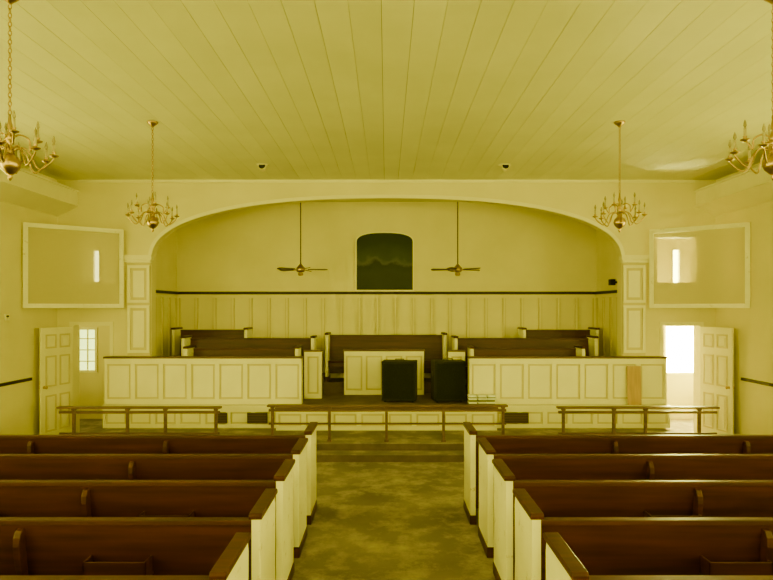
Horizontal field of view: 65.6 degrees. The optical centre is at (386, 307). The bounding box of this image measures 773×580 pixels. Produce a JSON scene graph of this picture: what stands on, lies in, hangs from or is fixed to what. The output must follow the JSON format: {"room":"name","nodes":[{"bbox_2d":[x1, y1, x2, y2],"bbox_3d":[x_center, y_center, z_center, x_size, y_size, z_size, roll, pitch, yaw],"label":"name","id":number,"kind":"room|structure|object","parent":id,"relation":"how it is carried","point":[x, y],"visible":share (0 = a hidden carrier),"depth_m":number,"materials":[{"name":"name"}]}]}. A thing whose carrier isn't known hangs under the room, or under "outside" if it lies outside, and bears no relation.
{"room":"house of worship","nodes":[
{"label":"house of worship","id":0,"kind":"room"},
{"bbox_2d":[0,166,56,434],"bbox_3d":[-6.300,-0.015,3.150,0.200,4.830,16.700,0,0,0],"label":"wall","id":1,"kind":"structure","parent":0,"point":[19,335],"depth_m":10.11,"materials":[{"name":"beige paint"}]},
{"bbox_2d":[4,314,8,319],"bbox_3d":[-6.182,0.150,9.770,0.036,0.100,0.100,0,0,0],"label":"wall thermostat","id":2,"kind":"object","parent":1,"relation":"attached to","point":[6,316],"visible":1,"depth_m":9.74,"materials":[{"name":"plastic"}]},
{"bbox_2d":[0,377,31,386],"bbox_3d":[-6.185,1.235,2.725,0.030,0.050,15.450,0,0,0],"label":"trim","id":3,"kind":"structure","parent":1,"relation":"attached to","point":[30,378],"depth_m":10.01,"materials":[{"name":"paint"}]},
{"bbox_2d":[0,168,78,216],"bbox_3d":[-5.995,-1.965,3.150,0.410,0.490,16.300,0,0,0],"label":"beam","id":4,"kind":"structure","parent":1,"relation":"attached to","point":[26,189],"depth_m":10.15,"materials":[{"name":"beige paint"}]},
{"bbox_2d":[38,327,72,434],"bbox_3d":[-5.975,1.370,10.875,0.176,2.040,0.760,0,0,13],"label":"door","id":5,"kind":"structure","parent":1,"relation":"in","point":[55,387],"depth_m":10.80,"materials":[{"name":"beige paint"}]},
{"bbox_2d":[23,222,123,307],"bbox_3d":[-5.532,-0.728,10.670,1.612,1.455,0.050,0,0,-38],"label":"screen","id":6,"kind":"structure","parent":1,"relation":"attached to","point":[65,266],"depth_m":10.63,"materials":[{"name":"beige fabric"}]},
{"bbox_2d":[80,326,109,418],"bbox_3d":[-5.975,0.100,13.100,2.450,4.600,0.200,0,0,0],"label":"wall","id":7,"kind":"structure","parent":0,"point":[92,385],"depth_m":13.00,"materials":[{"name":"beige paint"}]},
{"bbox_2d":[80,327,97,372],"bbox_3d":[-6.490,0.910,13.030,0.460,0.980,0.100,0,0,0],"label":"window","id":8,"kind":"structure","parent":7,"relation":"in","point":[88,335],"depth_m":13.06,"materials":[{"name":"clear glass"}]},
{"bbox_2d":[156,230,176,291],"bbox_3d":[-4.700,0.025,12.400,0.100,4.750,1.800,0,0,0],"label":"wall","id":9,"kind":"structure","parent":0,"point":[166,255],"depth_m":12.74,"materials":[{"name":"beige paint"}]},
{"bbox_2d":[0,0,772,179],"bbox_3d":[0.052,-2.485,3.150,12.905,0.150,16.700,0,0,0],"label":"ceiling","id":10,"kind":"structure","parent":0,"point":[303,89],"depth_m":6.47,"materials":[{"name":"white wood"}]},
{"bbox_2d":[0,0,58,180],"bbox_3d":[-2.900,-1.695,4.620,0.626,1.430,0.624,0,0,-43],"label":"chandelier","id":11,"kind":"object","parent":10,"relation":"hanging from","point":[10,164],"visible":1,"depth_m":4.61,"materials":[{"name":"gold metal"}]},
{"bbox_2d":[125,120,179,231],"bbox_3d":[-3.030,-1.695,7.770,0.626,1.430,0.624,0,0,-34],"label":"chandelier","id":12,"kind":"object","parent":10,"relation":"hanging from","point":[152,221],"visible":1,"depth_m":7.74,"materials":[{"name":"gold metal"}]},
{"bbox_2d":[257,163,268,171],"bbox_3d":[-2.080,-2.364,10.100,0.210,0.139,0.210,0,0,0],"label":"ceiling spotlight","id":13,"kind":"object","parent":10,"relation":"attached to","point":[262,166],"depth_m":10.02,"materials":[{"name":"metal"}]},
{"bbox_2d":[499,163,510,171],"bbox_3d":[1.990,-2.364,10.100,0.210,0.139,0.210,0,0,0],"label":"ceiling spotlight","id":14,"kind":"object","parent":10,"relation":"attached to","point":[505,166],"depth_m":10.02,"materials":[{"name":"metal"}]},
{"bbox_2d":[592,120,647,231],"bbox_3d":[3.020,-1.695,7.770,0.624,1.430,0.626,0,0,39],"label":"chandelier","id":15,"kind":"object","parent":10,"relation":"hanging from","point":[619,222],"visible":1,"depth_m":7.74,"materials":[{"name":"gold metal"}]},
{"bbox_2d":[725,0,772,179],"bbox_3d":[2.980,-1.695,4.620,0.624,1.430,0.626,0,0,22],"label":"chandelier","id":16,"kind":"object","parent":10,"relation":"hanging from","point":[767,164],"visible":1,"depth_m":4.62,"materials":[{"name":"gold metal"}]},
{"bbox_2d":[177,202,595,291],"bbox_3d":[0.000,0.025,13.375,9.500,4.750,0.150,0,0,0],"label":"wall","id":17,"kind":"structure","parent":0,"point":[514,249],"depth_m":13.30,"materials":[{"name":"beige paint"}]},
{"bbox_2d":[354,231,414,291],"bbox_3d":[-0.040,-1.028,13.255,1.340,1.325,0.089,0,0,0],"label":"mural","id":18,"kind":"object","parent":17,"relation":"attached to","point":[384,261],"visible":1,"depth_m":13.28,"materials":[{"name":"dark painted mural picture"},{"name":"ivory paint"}]},
{"bbox_2d":[156,293,616,377],"bbox_3d":[0.000,0.750,12.400,9.300,2.100,1.800,0,0,0],"label":"wainscoting","id":19,"kind":"structure","parent":17,"relation":"attached to","point":[269,315],"depth_m":13.29,"materials":[{"name":"beige paint"}]},
{"bbox_2d":[156,290,616,293],"bbox_3d":[0.000,-0.331,12.400,9.300,0.059,1.800,0,0,0],"label":"trim","id":20,"kind":"structure","parent":17,"relation":"attached to","point":[157,291],"depth_m":13.22,"materials":[{"name":"paint"}]},
{"bbox_2d":[57,180,715,355],"bbox_3d":[0.000,-0.005,11.400,12.400,4.810,0.200,0,0,0],"label":"wall","id":21,"kind":"structure","parent":0,"point":[101,205],"depth_m":11.30,"materials":[{"name":"beige paint"}]},
{"bbox_2d":[69,322,113,431],"bbox_3d":[-5.495,0.510,11.395,0.930,3.780,0.240,0,0,0],"label":"trim","id":22,"kind":"structure","parent":21,"relation":"attached to","point":[76,325],"depth_m":11.36,"materials":[{"name":"beige paint"}]},
{"bbox_2d":[124,255,153,355],"bbox_3d":[-4.655,0.705,11.235,0.550,3.390,0.130,0,0,0],"label":"pilaster","id":23,"kind":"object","parent":21,"relation":"attached to","point":[139,266],"depth_m":11.24,"materials":[{"name":"paint"}]},
{"bbox_2d":[148,195,624,254],"bbox_3d":[0.000,-1.525,11.286,8.960,1.210,0.031,0,0,0],"label":"trim","id":24,"kind":"structure","parent":21,"relation":"attached to","point":[199,215],"depth_m":11.27,"materials":[{"name":"beige paint"}]},
{"bbox_2d":[78,180,694,182],"bbox_3d":[0.000,-2.385,11.285,11.600,0.050,0.030,0,0,0],"label":"crown molding","id":25,"kind":"structure","parent":21,"relation":"attached to","point":[79,181],"depth_m":11.27,"materials":[{"name":"beige paint"}]},
{"bbox_2d":[619,255,648,355],"bbox_3d":[4.655,0.705,11.235,0.550,3.390,0.130,0,0,0],"label":"trim","id":26,"kind":"structure","parent":21,"relation":"attached to","point":[633,266],"depth_m":11.24,"materials":[{"name":"paint"}]},
{"bbox_2d":[659,322,703,431],"bbox_3d":[5.495,0.510,11.395,0.930,3.780,0.240,0,0,0],"label":"trim","id":27,"kind":"structure","parent":21,"relation":"attached to","point":[696,325],"depth_m":11.36,"materials":[{"name":"beige paint"}]},
{"bbox_2d":[76,419,696,579],"bbox_3d":[0.000,2.450,4.150,14.800,0.100,18.700,0,0,0],"label":"floor","id":28,"kind":"structure","parent":0,"point":[372,520],"depth_m":6.62,"materials":[{"name":"carpet"}]},
{"bbox_2d":[0,532,250,579],"bbox_3d":[-3.020,1.882,3.365,4.388,1.036,0.619,0,0,0],"label":"pew","id":29,"kind":"object","parent":28,"relation":"on","point":[233,564],"visible":1,"depth_m":3.19,"materials":[{"name":"brown wood"}]},
{"bbox_2d":[0,488,277,579],"bbox_3d":[-3.020,1.882,4.250,4.388,1.036,0.619,0,0,0],"label":"pew","id":30,"kind":"object","parent":28,"relation":"on","point":[28,545],"visible":0.83,"depth_m":4.04,"materials":[{"name":"brown wood"}]},
{"bbox_2d":[0,459,294,579],"bbox_3d":[-3.020,1.882,5.135,4.388,1.036,0.619,0,0,0],"label":"pew","id":31,"kind":"object","parent":28,"relation":"on","point":[18,498],"visible":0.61,"depth_m":4.92,"materials":[{"name":"brown wood"}]},
{"bbox_2d":[0,438,307,557],"bbox_3d":[-3.020,1.882,6.020,4.388,1.036,0.619,0,0,0],"label":"pew","id":32,"kind":"object","parent":28,"relation":"on","point":[12,466],"visible":0.36,"depth_m":5.81,"materials":[{"name":"brown wood"}]},
{"bbox_2d":[0,422,317,524],"bbox_3d":[-3.020,1.882,6.905,4.388,1.036,0.619,0,0,0],"label":"pew","id":33,"kind":"object","parent":28,"relation":"on","point":[9,444],"visible":0.29,"depth_m":6.69,"materials":[{"name":"brown wood"}]},
{"bbox_2d":[463,422,772,524],"bbox_3d":[3.065,1.882,6.905,4.298,1.036,0.619,0,0,0],"label":"pew","id":34,"kind":"object","parent":28,"relation":"on","point":[502,444],"visible":0.43,"depth_m":6.69,"materials":[{"name":"brown wood"}]},
{"bbox_2d":[477,438,772,557],"bbox_3d":[3.085,1.882,6.020,4.258,1.036,0.619,0,0,0],"label":"pew","id":35,"kind":"object","parent":28,"relation":"on","point":[523,466],"visible":0.45,"depth_m":5.81,"materials":[{"name":"brown wood"}]},
{"bbox_2d":[492,459,772,579],"bbox_3d":[3.085,1.882,5.135,4.258,1.036,0.619,0,0,0],"label":"pew","id":36,"kind":"object","parent":28,"relation":"on","point":[554,498],"visible":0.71,"depth_m":4.92,"materials":[{"name":"brown wood"}]},
{"bbox_2d":[512,488,772,579],"bbox_3d":[3.085,1.882,4.250,4.258,1.036,0.619,0,0,0],"label":"pew","id":37,"kind":"object","parent":28,"relation":"on","point":[603,545],"visible":0.88,"depth_m":4.04,"materials":[{"name":"brown wood"}]},
{"bbox_2d":[543,532,772,579],"bbox_3d":[3.085,1.882,3.365,4.258,1.036,0.619,0,0,0],"label":"pew","id":38,"kind":"object","parent":28,"relation":"on","point":[562,563],"visible":1,"depth_m":3.19,"materials":[{"name":"brown wood"}]},
{"bbox_2d":[102,373,670,429],"bbox_3d":[0.000,1.795,11.925,10.240,0.730,2.710,0,0,0],"label":"stage platform","id":39,"kind":"structure","parent":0,"point":[540,416],"depth_m":10.79,"materials":[{"name":"wood"}]},
{"bbox_2d":[103,356,302,404],"bbox_3d":[-3.340,1.323,11.010,3.620,0.875,0.220,0,0,0],"label":"wall","id":40,"kind":"structure","parent":39,"relation":"on","point":[129,380],"depth_m":10.94,"materials":[{"name":"paint"}]},
{"bbox_2d":[171,327,252,355],"bbox_3d":[-3.710,0.922,12.762,1.608,1.016,0.543,0,0,0],"label":"pew","id":41,"kind":"object","parent":39,"relation":"on","point":[177,332],"visible":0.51,"depth_m":12.93,"materials":[{"name":"brown wood"}]},
{"bbox_2d":[218,413,226,422],"bbox_3d":[-2.950,1.975,10.769,0.180,0.190,0.042,0,0,0],"label":"floor vent grille","id":42,"kind":"object","parent":39,"relation":"in","point":[222,417],"visible":0.64,"depth_m":10.76,"materials":[{"name":"metal"}]},
{"bbox_2d":[183,345,301,355],"bbox_3d":[-2.765,1.247,11.602,2.198,1.026,0.543,0,0,0],"label":"pew","id":43,"kind":"object","parent":39,"relation":"on","point":[190,350],"visible":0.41,"depth_m":11.77,"materials":[{"name":"brown wood"}]},
{"bbox_2d":[180,335,316,378],"bbox_3d":[-2.775,1.082,12.182,2.678,1.036,0.543,0,0,0],"label":"pew","id":44,"kind":"object","parent":39,"relation":"on","point":[307,343],"visible":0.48,"depth_m":12.35,"materials":[{"name":"brown wood"}]},
{"bbox_2d":[247,413,267,422],"bbox_3d":[-2.320,1.975,10.769,0.360,0.190,0.042,0,0,0],"label":"floor vent grille","id":45,"kind":"object","parent":39,"relation":"in","point":[251,417],"visible":1,"depth_m":10.76,"materials":[{"name":"metal"}]},
{"bbox_2d":[303,350,322,398],"bbox_3d":[-1.430,1.290,11.700,0.360,0.940,0.140,0,0,0],"label":"wall","id":46,"kind":"structure","parent":39,"relation":"on","point":[312,358],"depth_m":11.68,"materials":[{"name":"paint"}]},
{"bbox_2d":[343,349,424,394],"bbox_3d":[-0.050,1.300,12.220,1.660,0.920,0.140,0,0,0],"label":"wall","id":47,"kind":"structure","parent":39,"relation":"on","point":[362,367],"depth_m":12.19,"materials":[{"name":"paint"}]},
{"bbox_2d":[325,332,446,381],"bbox_3d":[-0.010,1.032,12.762,2.568,1.016,0.543,0,0,0],"label":"pew","id":48,"kind":"object","parent":39,"relation":"on","point":[435,346],"visible":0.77,"depth_m":12.92,"materials":[{"name":"brown wood"}]},
{"bbox_2d":[381,359,416,401],"bbox_3d":[0.249,1.360,11.371,0.652,0.798,0.438,0,0,7],"label":"speaker","id":49,"kind":"object","parent":39,"relation":"on","point":[399,377],"visible":1,"depth_m":11.16,"materials":[{"name":"fabric"}]},
{"bbox_2d":[431,358,465,402],"bbox_3d":[1.161,1.355,11.321,0.592,0.808,0.418,0,0,-6],"label":"speaker","id":50,"kind":"object","parent":39,"relation":"on","point":[447,374],"visible":1,"depth_m":11.12,"materials":[{"name":"fabric"}]},
{"bbox_2d":[447,350,465,360],"bbox_3d":[1.365,1.290,11.700,0.350,0.940,0.140,0,0,0],"label":"wall","id":51,"kind":"structure","parent":39,"relation":"on","point":[454,354],"depth_m":11.65,"materials":[{"name":"paint"}]},
{"bbox_2d":[467,394,495,403],"bbox_3d":[1.706,1.656,10.780,0.486,0.196,0.216,0,0,0],"label":"stack","id":52,"kind":"object","parent":39,"relation":"on","point":[472,398],"visible":0.87,"depth_m":10.69,"materials":[{"name":"white paper"}]},
{"bbox_2d":[505,413,528,422],"bbox_3d":[2.315,1.975,10.769,0.470,0.190,0.042,0,0,0],"label":"floor vent grille","id":53,"kind":"object","parent":39,"relation":"in","point":[509,417],"visible":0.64,"depth_m":10.76,"materials":[{"name":"metal"}]},
{"bbox_2d":[451,335,598,378],"bbox_3d":[2.790,1.082,12.182,2.888,1.036,0.543,0,0,0],"label":"pew","id":54,"kind":"object","parent":39,"relation":"on","point":[591,342],"visible":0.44,"depth_m":12.35,"materials":[{"name":"brown wood"}]},
{"bbox_2d":[467,345,585,393],"bbox_3d":[2.690,1.247,11.602,2.208,1.026,0.543,0,0,0],"label":"pew","id":55,"kind":"object","parent":39,"relation":"on","point":[579,350],"visible":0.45,"depth_m":11.77,"materials":[{"name":"brown wood"}]},
{"bbox_2d":[518,327,599,355],"bbox_3d":[3.655,0.922,12.762,1.618,1.016,0.543,0,0,0],"label":"pew","id":56,"kind":"object","parent":39,"relation":"on","point":[523,332],"visible":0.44,"depth_m":12.93,"materials":[{"name":"brown wood"}]},
{"bbox_2d":[467,356,667,404],"bbox_3d":[3.305,1.323,11.010,3.630,0.875,0.220,0,0,0],"label":"wall","id":57,"kind":"structure","parent":39,"relation":"on","point":[514,380],"depth_m":10.94,"materials":[{"name":"paint"}]},
{"bbox_2d":[627,366,641,404],"bbox_3d":[4.485,1.402,10.868,0.250,0.699,0.058,0,0,0],"label":"plywood board","id":58,"kind":"object","parent":39,"relation":"on","point":[633,372],"visible":1,"depth_m":10.86,"materials":[{"name":"beige wood"}]},
{"bbox_2d":[94,428,678,461],"bbox_3d":[0.000,2.280,10.248,10.000,0.240,1.805,0,0,0],"label":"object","id":59,"kind":"object","parent":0,"point":[346,445],"visible":0.27,"depth_m":10.08,"materials":[{"name":"carpet"}]},
{"bbox_2d":[56,406,221,434],"bbox_3d":[-3.910,1.920,9.500,2.580,0.720,0.110,0,0,0],"label":"rail","id":60,"kind":"object","parent":59,"relation":"on","point":[73,411],"visible":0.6,"depth_m":9.48,"materials":[{"name":"brown wood"}]},
{"bbox_2d":[267,404,507,441],"bbox_3d":[0.015,1.860,9.680,3.870,0.600,0.110,0,0,0],"label":"rail","id":61,"kind":"object","parent":59,"relation":"on","point":[272,410],"visible":0.85,"depth_m":9.66,"materials":[{"name":"brown wood"}]},
{"bbox_2d":[556,406,719,434],"bbox_3d":[3.975,1.920,9.500,2.550,0.720,0.110,0,0,0],"label":"rail","id":62,"kind":"object","parent":59,"relation":"on","point":[699,411],"visible":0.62,"depth_m":9.48,"materials":[{"name":"brown wood"}]},
{"bbox_2d":[318,200,454,201],"bbox_3d":[0.000,-2.400,12.475,9.500,0.100,1.950,0,0,0],"label":"ceiling alcove","id":63,"kind":"structure","parent":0,"point":[344,200],"depth_m":13.24,"materials":[{"name":"white paint"}]},
{"bbox_2d":[277,203,327,275],"bbox_3d":[-1.728,-1.505,12.315,1.032,1.690,1.046,0,0,0],"label":"ceiling fan","id":64,"kind":"object","parent":63,"relation":"hanging from","point":[300,268],"depth_m":12.28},
{"bbox_2d":[431,202,479,275],"bbox_3d":[1.433,-1.505,12.319,1.036,1.690,1.044,0,0,0],"label":"ceiling fan","id":65,"kind":"object","parent":63,"relation":"hanging from","point":[457,268],"depth_m":12.29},
{"bbox_2d":[596,230,616,291],"bbox_3d":[4.700,0.025,12.400,0.100,4.750,1.800,0,0,0],"label":"wall","id":66,"kind":"structure","parent":0,"point":[606,255],"depth_m":12.77,"materials":[{"name":"beige paint"}]},
{"bbox_2d":[608,279,616,284],"bbox_3d":[4.575,-0.520,12.110,0.150,0.120,0.120,0,0,0],"label":"wall speaker","id":67,"kind":"object","parent":66,"relation":"attached to","point":[610,281],"visible":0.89,"depth_m":12.05},
{"bbox_2d":[667,375,692,418],"bbox_3d":[5.975,0.100,13.100,2.450,4.600,0.200,0,0,0],"label":"wall","id":68,"kind":"structure","parent":0,"point":[679,387],"depth_m":13.00,"materials":[{"name":"beige paint"}]},
{"bbox_2d":[663,326,692,374],"bbox_3d":[6.440,0.900,13.030,0.880,1.100,0.100,0,0,0],"label":"window","id":69,"kind":"structure","parent":68,"relation":"in","point":[677,340],"depth_m":13.06,"materials":[{"name":"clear glass"}]},
{"bbox_2d":[716,162,772,434],"bbox_3d":[6.300,-0.015,3.150,0.200,4.830,16.700,0,0,0],"label":"wall","id":70,"kind":"structure","parent":0,"point":[753,326],"depth_m":10.11,"materials":[{"name":"beige paint"}]},
{"bbox_2d":[649,222,749,307],"bbox_3d":[5.532,-0.728,10.670,1.612,1.455,0.050,0,0,38],"label":"interior window","id":71,"kind":"structure","parent":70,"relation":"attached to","point":[706,266],"depth_m":10.63,"materials":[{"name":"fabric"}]},
{"bbox_2d":[700,327,734,434],"bbox_3d":[5.975,1.370,10.875,0.176,2.040,0.760,0,0,-13],"label":"door","id":72,"kind":"structure","parent":70,"relation":"in","point":[717,387],"depth_m":10.80,"materials":[{"name":"beige paint"}]},
{"bbox_2d":[694,165,772,216],"bbox_3d":[5.995,-1.965,3.150,0.410,0.490,16.300,0,0,0],"label":"beam","id":73,"kind":"structure","parent":70,"relation":"attached to","point":[747,189],"depth_m":10.13,"materials":[{"name":"beige paint"}]},
{"bbox_2d":[741,377,772,386],"bbox_3d":[6.185,1.235,2.725,0.030,0.050,15.450,0,0,0],"label":"trim","id":74,"kind":"structure","parent":70,"relation":"attached to","point":[742,378],"depth_m":10.01,"materials":[{"name":"paint"}]}
]}

